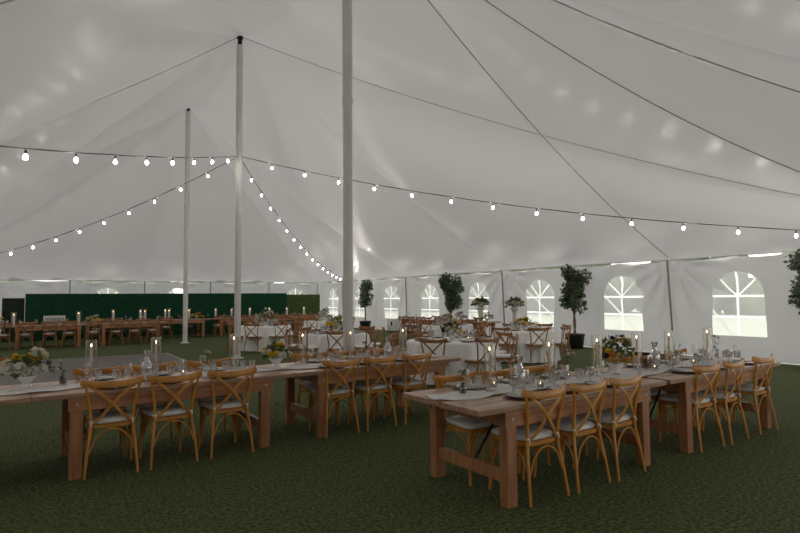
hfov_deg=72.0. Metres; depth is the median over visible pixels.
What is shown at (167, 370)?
water goblet
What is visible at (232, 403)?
cushion
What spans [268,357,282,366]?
bowl
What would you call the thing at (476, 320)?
chair
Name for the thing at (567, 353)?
bud vase
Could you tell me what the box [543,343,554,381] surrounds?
taper candle
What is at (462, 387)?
bud vase
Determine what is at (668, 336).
candle
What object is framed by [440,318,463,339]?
flower arrangement
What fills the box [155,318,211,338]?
table
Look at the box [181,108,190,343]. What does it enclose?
tent pole
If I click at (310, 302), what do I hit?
screen
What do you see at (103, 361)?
floor
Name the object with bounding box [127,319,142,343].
chair
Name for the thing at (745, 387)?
cushion
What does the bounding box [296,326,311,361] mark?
chair
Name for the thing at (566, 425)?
cushion
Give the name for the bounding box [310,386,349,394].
cushion
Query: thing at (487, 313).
flower arrangement
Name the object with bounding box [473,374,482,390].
water goblet
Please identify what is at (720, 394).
cushion
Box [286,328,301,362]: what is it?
chair
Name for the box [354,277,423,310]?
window
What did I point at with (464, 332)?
chair
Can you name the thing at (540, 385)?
votive candle
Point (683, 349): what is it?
chair
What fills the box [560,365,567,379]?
water goblet
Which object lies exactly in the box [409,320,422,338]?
chair
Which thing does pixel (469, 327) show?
tablecloth
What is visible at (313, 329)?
chair
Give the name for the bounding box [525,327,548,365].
chair
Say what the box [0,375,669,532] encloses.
grass
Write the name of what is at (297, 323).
chair
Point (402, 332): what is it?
candle
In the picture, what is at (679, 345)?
bud vase
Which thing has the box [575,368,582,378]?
tumbler
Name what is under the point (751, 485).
floor
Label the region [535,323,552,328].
chair
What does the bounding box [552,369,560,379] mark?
tumbler
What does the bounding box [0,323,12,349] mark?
chair
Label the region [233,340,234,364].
candle
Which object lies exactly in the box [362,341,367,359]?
bud vase
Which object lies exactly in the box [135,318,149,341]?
chair
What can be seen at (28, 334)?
chair
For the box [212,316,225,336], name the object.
chair
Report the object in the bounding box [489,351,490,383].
candle
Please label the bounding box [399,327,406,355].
taper candle
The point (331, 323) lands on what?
flower arrangement
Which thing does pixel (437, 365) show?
table
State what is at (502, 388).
table runner
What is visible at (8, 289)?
wall
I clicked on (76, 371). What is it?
chair
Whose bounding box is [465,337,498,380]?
chair
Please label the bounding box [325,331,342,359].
chair
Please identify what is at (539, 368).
chair
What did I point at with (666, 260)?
pole
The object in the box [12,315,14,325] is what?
pillar candle
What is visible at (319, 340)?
tablecloth
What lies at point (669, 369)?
charger plate
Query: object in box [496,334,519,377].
chair
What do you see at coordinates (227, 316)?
chair
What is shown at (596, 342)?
candle
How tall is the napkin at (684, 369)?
0.008 m
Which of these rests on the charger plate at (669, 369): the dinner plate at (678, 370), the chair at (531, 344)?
the dinner plate at (678, 370)
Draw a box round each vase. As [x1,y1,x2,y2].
[58,359,66,383]
[202,350,211,371]
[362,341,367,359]
[456,369,466,393]
[563,349,574,378]
[607,362,624,373]
[667,344,680,363]
[710,335,719,358]
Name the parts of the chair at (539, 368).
rail, leg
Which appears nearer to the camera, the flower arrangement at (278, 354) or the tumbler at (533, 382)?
the tumbler at (533, 382)
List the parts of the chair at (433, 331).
rail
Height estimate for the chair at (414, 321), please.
0.884 m
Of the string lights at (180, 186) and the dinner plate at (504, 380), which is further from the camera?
the string lights at (180, 186)
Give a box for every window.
[328,289,338,308]
[384,286,399,316]
[421,284,438,310]
[469,283,488,311]
[526,280,553,323]
[604,276,643,329]
[712,271,765,335]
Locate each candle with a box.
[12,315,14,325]
[85,342,96,380]
[90,347,91,375]
[150,341,158,375]
[155,344,156,368]
[230,334,238,368]
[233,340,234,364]
[299,334,304,363]
[346,329,354,359]
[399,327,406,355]
[402,332,403,351]
[484,342,495,389]
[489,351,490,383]
[491,380,497,386]
[536,380,543,387]
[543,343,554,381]
[548,346,549,375]
[591,335,602,375]
[596,342,598,370]
[631,334,642,369]
[636,338,637,364]
[651,364,657,369]
[664,330,674,365]
[668,336,669,355]
[702,329,712,360]
[706,333,708,355]
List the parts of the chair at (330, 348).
rail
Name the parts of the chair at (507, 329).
rail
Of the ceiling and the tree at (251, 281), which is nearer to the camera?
the ceiling
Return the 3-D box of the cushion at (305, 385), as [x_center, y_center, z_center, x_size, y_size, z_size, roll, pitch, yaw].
[-1.050,1.517,7.092,0.411,0.051,0.398,1,-4,-31]
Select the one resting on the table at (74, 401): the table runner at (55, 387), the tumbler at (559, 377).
the table runner at (55, 387)
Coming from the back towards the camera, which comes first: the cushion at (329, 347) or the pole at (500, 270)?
the pole at (500, 270)
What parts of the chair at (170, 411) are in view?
leg, leg, seat, rail, leg, leg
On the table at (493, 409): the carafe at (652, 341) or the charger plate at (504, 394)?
the charger plate at (504, 394)
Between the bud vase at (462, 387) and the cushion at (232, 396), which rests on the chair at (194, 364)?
the cushion at (232, 396)
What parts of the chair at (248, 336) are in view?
rail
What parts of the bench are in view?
backrest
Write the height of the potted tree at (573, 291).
2.612 m
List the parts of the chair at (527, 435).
leg, seat, leg, leg, rail, leg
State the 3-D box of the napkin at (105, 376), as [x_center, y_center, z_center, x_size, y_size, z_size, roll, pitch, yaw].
[-3.072,1.146,5.694,0.148,0.008,0.220,2,-4,-33]
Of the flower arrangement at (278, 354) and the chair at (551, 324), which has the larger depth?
the chair at (551, 324)
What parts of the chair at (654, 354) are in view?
rail, leg, leg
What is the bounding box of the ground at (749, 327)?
[328,308,798,364]
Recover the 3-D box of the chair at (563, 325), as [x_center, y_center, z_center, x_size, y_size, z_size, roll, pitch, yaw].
[4.062,1.910,13.968,0.511,0.884,0.528,0,-3,-6]
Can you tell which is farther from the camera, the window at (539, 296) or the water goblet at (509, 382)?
the window at (539, 296)
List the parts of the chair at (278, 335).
rail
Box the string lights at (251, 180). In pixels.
[242,161,342,279]
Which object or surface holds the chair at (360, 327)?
on the floor at (751, 485)
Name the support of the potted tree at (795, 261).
on the floor at (751, 485)
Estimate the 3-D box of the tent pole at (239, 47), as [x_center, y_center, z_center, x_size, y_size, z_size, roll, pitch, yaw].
[-4.404,-1.957,15.010,0.300,8.859,0.300,2,-4,-33]
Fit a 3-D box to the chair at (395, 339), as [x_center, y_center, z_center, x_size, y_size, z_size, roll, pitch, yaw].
[0.074,1.734,10.314,0.511,0.884,0.528,1,-3,-21]
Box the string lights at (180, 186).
[1,158,234,254]
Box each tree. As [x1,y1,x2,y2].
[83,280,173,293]
[190,281,273,282]
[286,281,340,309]
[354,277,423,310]
[358,278,373,329]
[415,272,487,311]
[438,272,463,316]
[478,269,527,301]
[525,264,643,311]
[558,264,592,348]
[650,255,765,314]
[756,252,797,278]
[782,249,799,314]
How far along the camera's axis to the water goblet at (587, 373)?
5.29 m
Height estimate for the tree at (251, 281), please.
8.132 m
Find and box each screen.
[1,298,24,341]
[287,294,319,329]
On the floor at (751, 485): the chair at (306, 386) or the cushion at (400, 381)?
the chair at (306, 386)
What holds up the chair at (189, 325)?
on the floor at (751, 485)
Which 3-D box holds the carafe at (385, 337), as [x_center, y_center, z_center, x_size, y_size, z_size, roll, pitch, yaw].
[-0.168,1.093,7.443,0.116,0.273,0.114,2,-4,-33]
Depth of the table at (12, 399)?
4.71 m
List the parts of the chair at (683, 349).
rail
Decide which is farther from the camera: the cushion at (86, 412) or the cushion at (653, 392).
the cushion at (653, 392)
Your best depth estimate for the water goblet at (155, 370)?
5.81 m
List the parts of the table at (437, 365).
leg, leg, leg, leg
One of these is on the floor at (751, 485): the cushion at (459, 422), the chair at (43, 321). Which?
the chair at (43, 321)
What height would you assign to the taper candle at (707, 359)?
0.404 m
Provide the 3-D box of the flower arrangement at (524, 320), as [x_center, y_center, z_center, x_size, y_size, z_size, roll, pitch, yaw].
[3.126,1.425,13.893,0.534,0.327,0.465,-1,-3,3]
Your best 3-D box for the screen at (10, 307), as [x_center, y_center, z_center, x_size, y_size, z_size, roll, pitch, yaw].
[-15.264,2.100,21.697,0.730,1.700,0.148,2,-4,-33]
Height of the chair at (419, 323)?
0.884 m
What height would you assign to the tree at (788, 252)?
6.080 m
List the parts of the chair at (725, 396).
leg, seat, leg, rail, leg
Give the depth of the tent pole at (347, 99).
9.58 m
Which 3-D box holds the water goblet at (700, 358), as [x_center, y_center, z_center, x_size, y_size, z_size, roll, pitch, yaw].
[3.467,1.087,6.407,0.084,0.149,0.084,2,-4,-34]
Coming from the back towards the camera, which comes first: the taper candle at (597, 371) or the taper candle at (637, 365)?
the taper candle at (637, 365)
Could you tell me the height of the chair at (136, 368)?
0.884 m
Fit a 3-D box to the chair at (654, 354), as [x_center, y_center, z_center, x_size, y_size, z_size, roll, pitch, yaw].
[3.235,1.503,6.727,0.528,0.884,0.511,2,-4,-35]
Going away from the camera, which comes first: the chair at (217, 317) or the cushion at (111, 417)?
the cushion at (111, 417)
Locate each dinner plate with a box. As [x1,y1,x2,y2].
[92,376,115,379]
[456,384,484,388]
[502,378,528,382]
[507,392,523,397]
[672,369,694,371]
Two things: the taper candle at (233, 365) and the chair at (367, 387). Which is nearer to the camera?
the taper candle at (233, 365)
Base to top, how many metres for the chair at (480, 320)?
0.884 m
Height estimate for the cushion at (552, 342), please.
0.051 m
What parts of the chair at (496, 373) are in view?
leg, rail, leg, leg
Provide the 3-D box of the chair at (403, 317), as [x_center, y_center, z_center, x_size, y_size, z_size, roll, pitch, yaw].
[0.250,2.398,21.966,0.511,0.884,0.528,2,-4,-35]
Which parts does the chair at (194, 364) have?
leg, rail, leg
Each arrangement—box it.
[0,346,58,386]
[87,314,101,323]
[190,312,203,318]
[255,307,275,324]
[259,340,292,366]
[318,307,331,319]
[325,314,342,331]
[440,313,453,321]
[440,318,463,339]
[455,311,466,319]
[471,296,488,320]
[482,312,493,321]
[505,296,524,326]
[513,317,533,328]
[593,334,637,373]
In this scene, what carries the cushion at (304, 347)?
on the chair at (307, 348)
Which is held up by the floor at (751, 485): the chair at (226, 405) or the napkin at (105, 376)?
the chair at (226, 405)
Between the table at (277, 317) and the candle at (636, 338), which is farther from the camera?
the table at (277, 317)
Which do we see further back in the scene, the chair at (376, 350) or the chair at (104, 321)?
the chair at (104, 321)
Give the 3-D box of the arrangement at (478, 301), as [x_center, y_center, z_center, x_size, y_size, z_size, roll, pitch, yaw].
[2.996,1.901,20.435,0.640,1.650,0.745,-2,-4,27]
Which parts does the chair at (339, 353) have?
rail, leg, leg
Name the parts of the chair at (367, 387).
leg, leg, seat, leg, rail, leg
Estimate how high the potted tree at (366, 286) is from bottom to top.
2.600 m
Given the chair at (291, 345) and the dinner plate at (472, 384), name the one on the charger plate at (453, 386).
the dinner plate at (472, 384)
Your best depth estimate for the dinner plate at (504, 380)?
5.30 m
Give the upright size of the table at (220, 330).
0.760 m
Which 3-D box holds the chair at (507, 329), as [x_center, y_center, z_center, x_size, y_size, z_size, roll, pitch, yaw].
[2.530,1.878,13.193,0.528,0.884,0.511,-4,-5,45]
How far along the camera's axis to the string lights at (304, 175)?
12.22 m
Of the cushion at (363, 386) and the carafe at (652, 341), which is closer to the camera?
the carafe at (652, 341)
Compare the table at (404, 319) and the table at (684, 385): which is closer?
the table at (684, 385)
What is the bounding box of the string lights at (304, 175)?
[244,157,799,237]
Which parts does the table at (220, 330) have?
leg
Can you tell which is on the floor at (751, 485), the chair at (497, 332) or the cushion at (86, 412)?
the chair at (497, 332)
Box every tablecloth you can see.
[241,324,293,351]
[299,331,370,361]
[303,319,342,331]
[405,337,502,385]
[421,323,473,335]
[492,328,560,362]
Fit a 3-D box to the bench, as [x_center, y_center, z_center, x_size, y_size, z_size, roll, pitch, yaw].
[-13.653,2.443,21.728,0.770,0.994,0.440,2,-4,-33]
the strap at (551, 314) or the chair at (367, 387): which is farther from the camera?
the strap at (551, 314)
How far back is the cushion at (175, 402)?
5.79 m
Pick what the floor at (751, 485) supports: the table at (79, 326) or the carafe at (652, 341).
the table at (79, 326)
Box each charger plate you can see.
[452,384,488,389]
[503,392,524,398]
[669,369,698,372]
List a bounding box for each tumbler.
[526,373,534,384]
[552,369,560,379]
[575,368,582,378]
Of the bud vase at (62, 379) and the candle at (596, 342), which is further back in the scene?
the candle at (596, 342)
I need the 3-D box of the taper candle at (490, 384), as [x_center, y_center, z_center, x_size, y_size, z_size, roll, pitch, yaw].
[0.785,0.870,4.802,0.104,0.404,0.104,2,-4,-33]
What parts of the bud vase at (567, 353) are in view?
stem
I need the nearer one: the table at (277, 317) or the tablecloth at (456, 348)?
the tablecloth at (456, 348)
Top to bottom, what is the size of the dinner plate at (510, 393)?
0.016 m
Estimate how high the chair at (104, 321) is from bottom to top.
0.884 m
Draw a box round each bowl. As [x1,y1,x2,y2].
[17,374,37,386]
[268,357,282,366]
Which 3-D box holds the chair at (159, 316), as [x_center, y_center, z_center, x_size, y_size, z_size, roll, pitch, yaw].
[-9.895,2.558,23.303,0.528,0.884,0.511,2,-4,-33]
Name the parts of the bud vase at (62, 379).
stem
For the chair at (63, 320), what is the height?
0.884 m
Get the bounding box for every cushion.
[84,406,125,414]
[86,410,131,423]
[138,401,178,407]
[141,404,188,416]
[196,394,235,400]
[200,398,244,409]
[298,346,317,348]
[301,382,336,388]
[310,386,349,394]
[327,346,342,349]
[347,379,375,383]
[349,381,387,390]
[355,345,373,347]
[381,375,410,379]
[387,378,422,385]
[447,415,496,429]
[465,357,491,361]
[491,424,552,440]
[496,353,513,357]
[525,342,543,344]
[535,416,594,431]
[550,341,566,343]
[576,409,630,423]
[650,388,664,395]
[660,393,710,404]
[691,389,734,398]
[719,383,764,391]
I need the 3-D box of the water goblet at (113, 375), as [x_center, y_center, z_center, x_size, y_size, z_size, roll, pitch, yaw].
[-2.794,1.083,5.427,0.084,0.149,0.084,2,-4,-35]
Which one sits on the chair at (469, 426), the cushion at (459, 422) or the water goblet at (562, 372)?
the cushion at (459, 422)
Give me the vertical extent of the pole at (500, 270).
2.556 m
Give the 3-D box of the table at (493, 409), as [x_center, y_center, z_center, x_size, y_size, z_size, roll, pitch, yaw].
[1.307,1.484,5.046,2.440,0.760,0.988,2,-4,-34]
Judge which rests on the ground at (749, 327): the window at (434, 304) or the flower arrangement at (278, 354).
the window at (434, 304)
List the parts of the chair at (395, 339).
rail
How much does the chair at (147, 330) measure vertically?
0.884 m
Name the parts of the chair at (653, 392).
rail, leg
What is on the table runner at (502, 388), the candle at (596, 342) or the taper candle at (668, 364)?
the taper candle at (668, 364)
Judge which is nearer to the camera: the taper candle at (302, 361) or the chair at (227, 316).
the taper candle at (302, 361)
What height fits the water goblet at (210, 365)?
0.149 m
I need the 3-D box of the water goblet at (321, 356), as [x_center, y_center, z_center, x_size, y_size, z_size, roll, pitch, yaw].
[-1.017,1.155,6.948,0.084,0.149,0.084,2,-4,-35]
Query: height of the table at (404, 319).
0.760 m
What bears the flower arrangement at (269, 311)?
on the tablecloth at (251, 345)
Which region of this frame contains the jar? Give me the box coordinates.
[639,352,651,367]
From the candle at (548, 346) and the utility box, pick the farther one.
the utility box
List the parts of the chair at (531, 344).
leg, seat, rail, leg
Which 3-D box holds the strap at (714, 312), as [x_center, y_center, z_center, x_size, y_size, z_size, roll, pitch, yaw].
[8.968,1.166,15.936,3.585,2.517,0.100,2,-4,-33]
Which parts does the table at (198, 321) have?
leg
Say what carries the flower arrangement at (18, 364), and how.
on the table runner at (55, 387)
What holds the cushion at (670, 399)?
on the chair at (698, 401)
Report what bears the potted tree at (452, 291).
on the floor at (751, 485)
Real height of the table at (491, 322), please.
0.760 m
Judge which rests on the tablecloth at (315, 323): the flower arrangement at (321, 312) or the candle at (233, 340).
the flower arrangement at (321, 312)
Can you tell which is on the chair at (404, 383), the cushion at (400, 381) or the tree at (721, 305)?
the cushion at (400, 381)
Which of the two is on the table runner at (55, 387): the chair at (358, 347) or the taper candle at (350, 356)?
the taper candle at (350, 356)
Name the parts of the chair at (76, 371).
leg, rail, leg, leg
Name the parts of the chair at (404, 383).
leg, leg, seat, rail, leg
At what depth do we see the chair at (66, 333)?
18.83 m
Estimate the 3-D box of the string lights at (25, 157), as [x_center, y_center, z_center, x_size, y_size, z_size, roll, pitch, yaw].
[-4.875,-1.759,6.826,0.057,3.426,16.169,-1,-3,3]
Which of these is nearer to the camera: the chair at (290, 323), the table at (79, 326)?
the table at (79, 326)
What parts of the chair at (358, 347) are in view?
rail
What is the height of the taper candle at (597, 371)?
0.404 m
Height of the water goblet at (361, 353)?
0.149 m
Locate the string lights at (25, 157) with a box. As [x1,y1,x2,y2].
[0,145,236,164]
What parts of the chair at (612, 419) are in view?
leg, seat, leg, rail, leg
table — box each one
[0,384,30,405]
[5,323,89,349]
[28,365,295,480]
[80,321,144,341]
[91,321,166,344]
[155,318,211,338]
[209,317,263,335]
[265,352,460,437]
[269,315,315,322]
[397,318,442,337]
[402,370,665,508]
[439,320,500,337]
[587,356,779,453]
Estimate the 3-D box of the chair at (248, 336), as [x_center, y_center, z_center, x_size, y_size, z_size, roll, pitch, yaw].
[-4.367,2.119,16.404,0.528,0.884,0.511,-1,-3,5]
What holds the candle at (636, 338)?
on the taper candle at (637, 365)
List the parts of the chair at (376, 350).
rail, leg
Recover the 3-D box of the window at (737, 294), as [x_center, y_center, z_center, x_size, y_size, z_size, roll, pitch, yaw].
[8.307,0.910,13.510,0.146,1.585,1.240,2,-4,-33]
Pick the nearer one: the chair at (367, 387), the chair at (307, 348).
the chair at (367, 387)
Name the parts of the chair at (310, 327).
rail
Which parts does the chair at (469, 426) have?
rail, leg, seat, leg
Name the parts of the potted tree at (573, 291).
pot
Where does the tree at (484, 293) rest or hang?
on the ground at (749, 327)
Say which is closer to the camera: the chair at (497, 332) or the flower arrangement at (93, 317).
the chair at (497, 332)
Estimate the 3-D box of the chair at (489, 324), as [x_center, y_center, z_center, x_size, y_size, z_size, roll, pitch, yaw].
[2.431,1.954,14.498,0.511,0.884,0.528,-3,-4,39]
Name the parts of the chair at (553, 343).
leg, rail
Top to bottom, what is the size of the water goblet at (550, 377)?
0.149 m
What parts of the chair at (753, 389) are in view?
leg, leg, seat, leg, rail, leg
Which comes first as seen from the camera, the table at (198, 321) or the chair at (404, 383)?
the chair at (404, 383)
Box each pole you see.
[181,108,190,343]
[231,36,243,358]
[342,0,352,387]
[405,277,407,330]
[500,270,504,326]
[664,259,674,350]
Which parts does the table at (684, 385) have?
leg, leg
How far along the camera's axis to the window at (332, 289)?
32.15 m
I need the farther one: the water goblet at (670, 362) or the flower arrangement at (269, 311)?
the flower arrangement at (269, 311)
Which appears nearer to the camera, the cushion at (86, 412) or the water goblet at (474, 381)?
the water goblet at (474, 381)
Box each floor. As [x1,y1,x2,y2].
[0,327,799,532]
[0,353,202,385]
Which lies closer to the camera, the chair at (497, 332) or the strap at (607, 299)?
the chair at (497, 332)
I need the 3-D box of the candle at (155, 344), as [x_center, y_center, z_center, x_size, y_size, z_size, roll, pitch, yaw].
[-2.613,0.969,5.888,0.019,0.288,0.018,2,-4,-33]
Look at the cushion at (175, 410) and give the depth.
5.40 m
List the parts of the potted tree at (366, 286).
pot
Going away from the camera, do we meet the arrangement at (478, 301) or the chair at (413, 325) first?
the arrangement at (478, 301)
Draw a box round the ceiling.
[0,0,799,282]
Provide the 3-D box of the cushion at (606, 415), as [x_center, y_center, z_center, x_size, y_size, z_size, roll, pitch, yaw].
[1.877,1.379,5.090,0.411,0.051,0.398,2,-4,-38]
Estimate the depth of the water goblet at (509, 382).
4.70 m
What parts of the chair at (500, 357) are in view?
seat, leg, rail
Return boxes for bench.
[43,315,64,341]
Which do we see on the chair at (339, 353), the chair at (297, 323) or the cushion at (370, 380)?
the cushion at (370, 380)
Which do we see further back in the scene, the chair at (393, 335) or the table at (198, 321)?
the table at (198, 321)
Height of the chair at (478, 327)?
0.884 m
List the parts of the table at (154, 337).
leg, leg, leg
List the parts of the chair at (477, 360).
leg, seat, rail, leg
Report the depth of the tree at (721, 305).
45.09 m
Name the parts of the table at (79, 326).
leg, leg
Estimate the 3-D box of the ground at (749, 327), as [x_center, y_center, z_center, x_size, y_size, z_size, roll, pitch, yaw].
[-7.653,5.474,66.438,180.000,0.001,200.000,2,-4,-33]
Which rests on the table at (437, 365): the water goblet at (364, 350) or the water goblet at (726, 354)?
the water goblet at (364, 350)
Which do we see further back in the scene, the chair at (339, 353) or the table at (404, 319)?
the table at (404, 319)
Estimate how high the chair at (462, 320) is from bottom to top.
0.884 m
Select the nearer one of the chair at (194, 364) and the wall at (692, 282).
the chair at (194, 364)
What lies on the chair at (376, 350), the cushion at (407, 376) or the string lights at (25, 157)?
the cushion at (407, 376)
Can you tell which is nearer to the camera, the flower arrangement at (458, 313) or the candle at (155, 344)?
the candle at (155, 344)
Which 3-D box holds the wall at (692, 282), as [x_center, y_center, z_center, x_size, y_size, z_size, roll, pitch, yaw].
[2.980,1.507,21.607,0.310,2.545,28.820,2,-4,-33]
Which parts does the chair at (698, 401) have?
leg, seat, leg, rail, leg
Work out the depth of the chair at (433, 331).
11.88 m
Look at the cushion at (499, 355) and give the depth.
10.19 m
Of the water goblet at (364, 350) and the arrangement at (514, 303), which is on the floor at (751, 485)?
the arrangement at (514, 303)
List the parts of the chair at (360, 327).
rail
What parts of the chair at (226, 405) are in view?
leg, leg, seat, rail, leg, leg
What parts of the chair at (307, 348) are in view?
rail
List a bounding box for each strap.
[526,290,553,316]
[604,294,637,330]
[713,309,734,335]
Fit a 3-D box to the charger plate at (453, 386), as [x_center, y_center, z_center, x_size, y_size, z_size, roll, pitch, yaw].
[0.638,1.093,4.968,0.330,0.016,0.330,2,-4,-34]
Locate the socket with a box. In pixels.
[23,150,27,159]
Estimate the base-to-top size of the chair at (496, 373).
0.884 m
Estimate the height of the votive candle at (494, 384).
0.058 m
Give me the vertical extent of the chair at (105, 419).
0.884 m
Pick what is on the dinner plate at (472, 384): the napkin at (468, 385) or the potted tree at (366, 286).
the napkin at (468, 385)
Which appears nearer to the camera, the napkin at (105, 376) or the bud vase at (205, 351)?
the napkin at (105, 376)
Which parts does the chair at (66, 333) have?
rail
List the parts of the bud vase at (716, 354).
stem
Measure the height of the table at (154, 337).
0.760 m
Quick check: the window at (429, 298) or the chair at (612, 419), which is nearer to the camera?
the chair at (612, 419)
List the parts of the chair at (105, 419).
leg, seat, rail, leg, leg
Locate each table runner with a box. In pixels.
[0,354,437,394]
[425,359,732,399]
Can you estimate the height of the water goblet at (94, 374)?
0.149 m
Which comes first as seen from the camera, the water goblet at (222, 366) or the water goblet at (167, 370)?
the water goblet at (167, 370)
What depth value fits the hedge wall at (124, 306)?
24.22 m
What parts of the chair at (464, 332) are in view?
rail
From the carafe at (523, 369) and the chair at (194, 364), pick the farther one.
the chair at (194, 364)
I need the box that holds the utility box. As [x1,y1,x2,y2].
[387,318,399,331]
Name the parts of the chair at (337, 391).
leg, leg, seat, leg, rail, leg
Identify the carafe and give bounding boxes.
[141,350,152,376]
[383,337,391,357]
[513,355,525,386]
[650,341,659,365]
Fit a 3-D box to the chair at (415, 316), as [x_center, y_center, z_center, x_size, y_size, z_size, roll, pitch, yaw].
[0.906,2.335,20.962,0.511,0.884,0.528,2,-4,-36]
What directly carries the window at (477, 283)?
in the wall at (692, 282)
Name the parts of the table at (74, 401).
leg, leg, leg, leg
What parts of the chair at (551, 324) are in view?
rail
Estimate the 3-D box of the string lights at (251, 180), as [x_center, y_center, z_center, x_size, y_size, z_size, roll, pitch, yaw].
[-3.418,-1.063,22.357,0.057,3.039,14.709,-1,-3,8]
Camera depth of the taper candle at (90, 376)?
5.51 m
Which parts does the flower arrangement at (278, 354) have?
flower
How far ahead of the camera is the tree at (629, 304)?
50.78 m
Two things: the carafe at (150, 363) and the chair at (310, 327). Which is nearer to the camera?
the carafe at (150, 363)
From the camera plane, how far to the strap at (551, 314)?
21.25 m
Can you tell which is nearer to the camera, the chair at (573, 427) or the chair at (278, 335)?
the chair at (573, 427)
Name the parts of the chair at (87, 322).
rail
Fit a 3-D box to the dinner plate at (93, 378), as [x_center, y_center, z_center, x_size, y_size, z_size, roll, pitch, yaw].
[-3.077,1.160,5.708,0.260,0.016,0.260,2,-4,-35]
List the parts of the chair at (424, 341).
rail, leg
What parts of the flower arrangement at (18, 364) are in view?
flower, flower, flower, flower, flower, flower, flower, flower, flower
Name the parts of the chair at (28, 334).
rail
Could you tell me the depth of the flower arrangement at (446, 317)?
16.95 m
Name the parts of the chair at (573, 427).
leg, leg, seat, leg, rail, leg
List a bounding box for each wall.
[0,280,318,333]
[24,293,286,340]
[319,252,799,364]
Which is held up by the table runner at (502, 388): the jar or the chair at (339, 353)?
the jar
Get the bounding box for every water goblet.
[93,367,102,380]
[112,368,121,380]
[152,363,158,372]
[166,364,174,375]
[209,359,216,370]
[221,360,228,370]
[316,352,322,363]
[356,349,362,356]
[364,350,370,357]
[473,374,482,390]
[508,375,517,391]
[519,369,528,385]
[549,370,557,381]
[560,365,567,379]
[585,366,593,379]
[668,356,676,368]
[693,353,701,364]
[725,349,732,360]
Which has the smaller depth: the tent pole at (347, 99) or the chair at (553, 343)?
the tent pole at (347, 99)
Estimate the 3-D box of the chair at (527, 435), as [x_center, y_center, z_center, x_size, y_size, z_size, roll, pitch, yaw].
[1.037,1.393,4.475,0.528,0.884,0.511,2,-4,-34]
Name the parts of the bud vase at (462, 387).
stem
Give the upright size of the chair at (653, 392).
0.884 m
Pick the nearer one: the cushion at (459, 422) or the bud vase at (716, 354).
the cushion at (459, 422)
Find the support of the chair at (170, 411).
on the floor at (751, 485)
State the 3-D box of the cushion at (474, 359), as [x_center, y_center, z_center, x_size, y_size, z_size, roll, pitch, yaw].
[1.409,1.653,9.831,0.411,0.051,0.398,1,-4,-28]
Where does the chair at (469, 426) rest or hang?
on the floor at (751, 485)
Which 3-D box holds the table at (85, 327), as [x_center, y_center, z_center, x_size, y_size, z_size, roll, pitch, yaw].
[-11.457,2.551,21.890,2.440,0.760,0.988,2,-4,-33]
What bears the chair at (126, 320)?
on the floor at (751, 485)
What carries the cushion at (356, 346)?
on the chair at (358, 347)
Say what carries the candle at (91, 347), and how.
on the taper candle at (90, 376)
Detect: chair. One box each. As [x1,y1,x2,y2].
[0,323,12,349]
[16,322,34,348]
[20,321,37,347]
[41,321,58,347]
[43,321,59,346]
[60,321,77,347]
[63,320,77,345]
[72,365,127,456]
[80,375,144,479]
[86,321,102,345]
[94,319,108,344]
[106,317,119,339]
[108,320,124,344]
[115,319,129,343]
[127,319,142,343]
[127,361,178,446]
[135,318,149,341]
[139,370,201,469]
[145,319,160,342]
[159,316,172,337]
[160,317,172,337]
[180,316,193,336]
[185,357,236,444]
[198,366,256,458]
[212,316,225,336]
[219,315,231,334]
[227,322,243,351]
[228,322,233,348]
[242,315,254,324]
[243,323,261,352]
[269,322,288,349]
[284,314,294,329]
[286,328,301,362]
[288,321,302,348]
[292,330,317,361]
[292,350,339,422]
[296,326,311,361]
[297,314,307,331]
[305,318,320,331]
[308,357,360,437]
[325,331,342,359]
[332,348,378,420]
[347,354,397,430]
[355,329,378,353]
[359,325,374,355]
[368,346,412,414]
[370,327,384,353]
[384,351,431,424]
[389,332,401,352]
[389,335,399,353]
[398,316,412,336]
[407,316,421,337]
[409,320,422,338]
[413,319,423,336]
[413,330,434,337]
[415,316,423,331]
[418,322,437,336]
[419,338,448,385]
[433,371,498,485]
[461,319,473,324]
[461,330,479,336]
[465,321,482,336]
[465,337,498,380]
[467,318,485,336]
[477,325,482,336]
[478,320,485,336]
[479,366,550,473]
[480,323,491,338]
[488,383,569,507]
[491,326,515,364]
[496,331,512,375]
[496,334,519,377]
[520,362,588,455]
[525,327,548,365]
[533,377,610,493]
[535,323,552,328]
[550,325,572,363]
[558,324,572,359]
[572,372,645,480]
[607,356,669,434]
[638,351,694,427]
[658,361,724,452]
[664,348,720,424]
[691,358,748,444]
[718,354,777,434]
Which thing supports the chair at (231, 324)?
on the floor at (751, 485)
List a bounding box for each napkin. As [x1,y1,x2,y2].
[97,375,110,378]
[459,384,483,387]
[674,368,691,370]
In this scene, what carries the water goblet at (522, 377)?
on the table runner at (502, 388)
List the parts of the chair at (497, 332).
rail, leg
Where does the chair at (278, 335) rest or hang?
on the floor at (751, 485)
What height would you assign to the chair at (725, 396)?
0.884 m
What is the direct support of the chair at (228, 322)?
on the floor at (751, 485)
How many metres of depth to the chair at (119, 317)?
22.10 m
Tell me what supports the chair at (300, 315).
on the floor at (751, 485)
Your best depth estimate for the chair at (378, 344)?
13.12 m
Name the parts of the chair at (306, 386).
leg, rail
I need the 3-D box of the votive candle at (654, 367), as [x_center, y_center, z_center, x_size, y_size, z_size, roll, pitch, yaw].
[2.773,1.094,5.992,0.068,0.058,0.066,2,-4,-33]
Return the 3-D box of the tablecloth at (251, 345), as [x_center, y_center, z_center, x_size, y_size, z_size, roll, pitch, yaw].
[-4.229,2.221,17.330,1.754,0.740,1.750,-4,-5,43]
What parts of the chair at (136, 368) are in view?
rail, leg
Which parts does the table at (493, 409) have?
leg, leg, leg, leg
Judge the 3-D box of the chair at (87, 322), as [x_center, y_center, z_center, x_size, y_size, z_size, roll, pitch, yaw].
[-10.787,2.342,19.386,0.528,0.884,0.511,1,-4,-31]

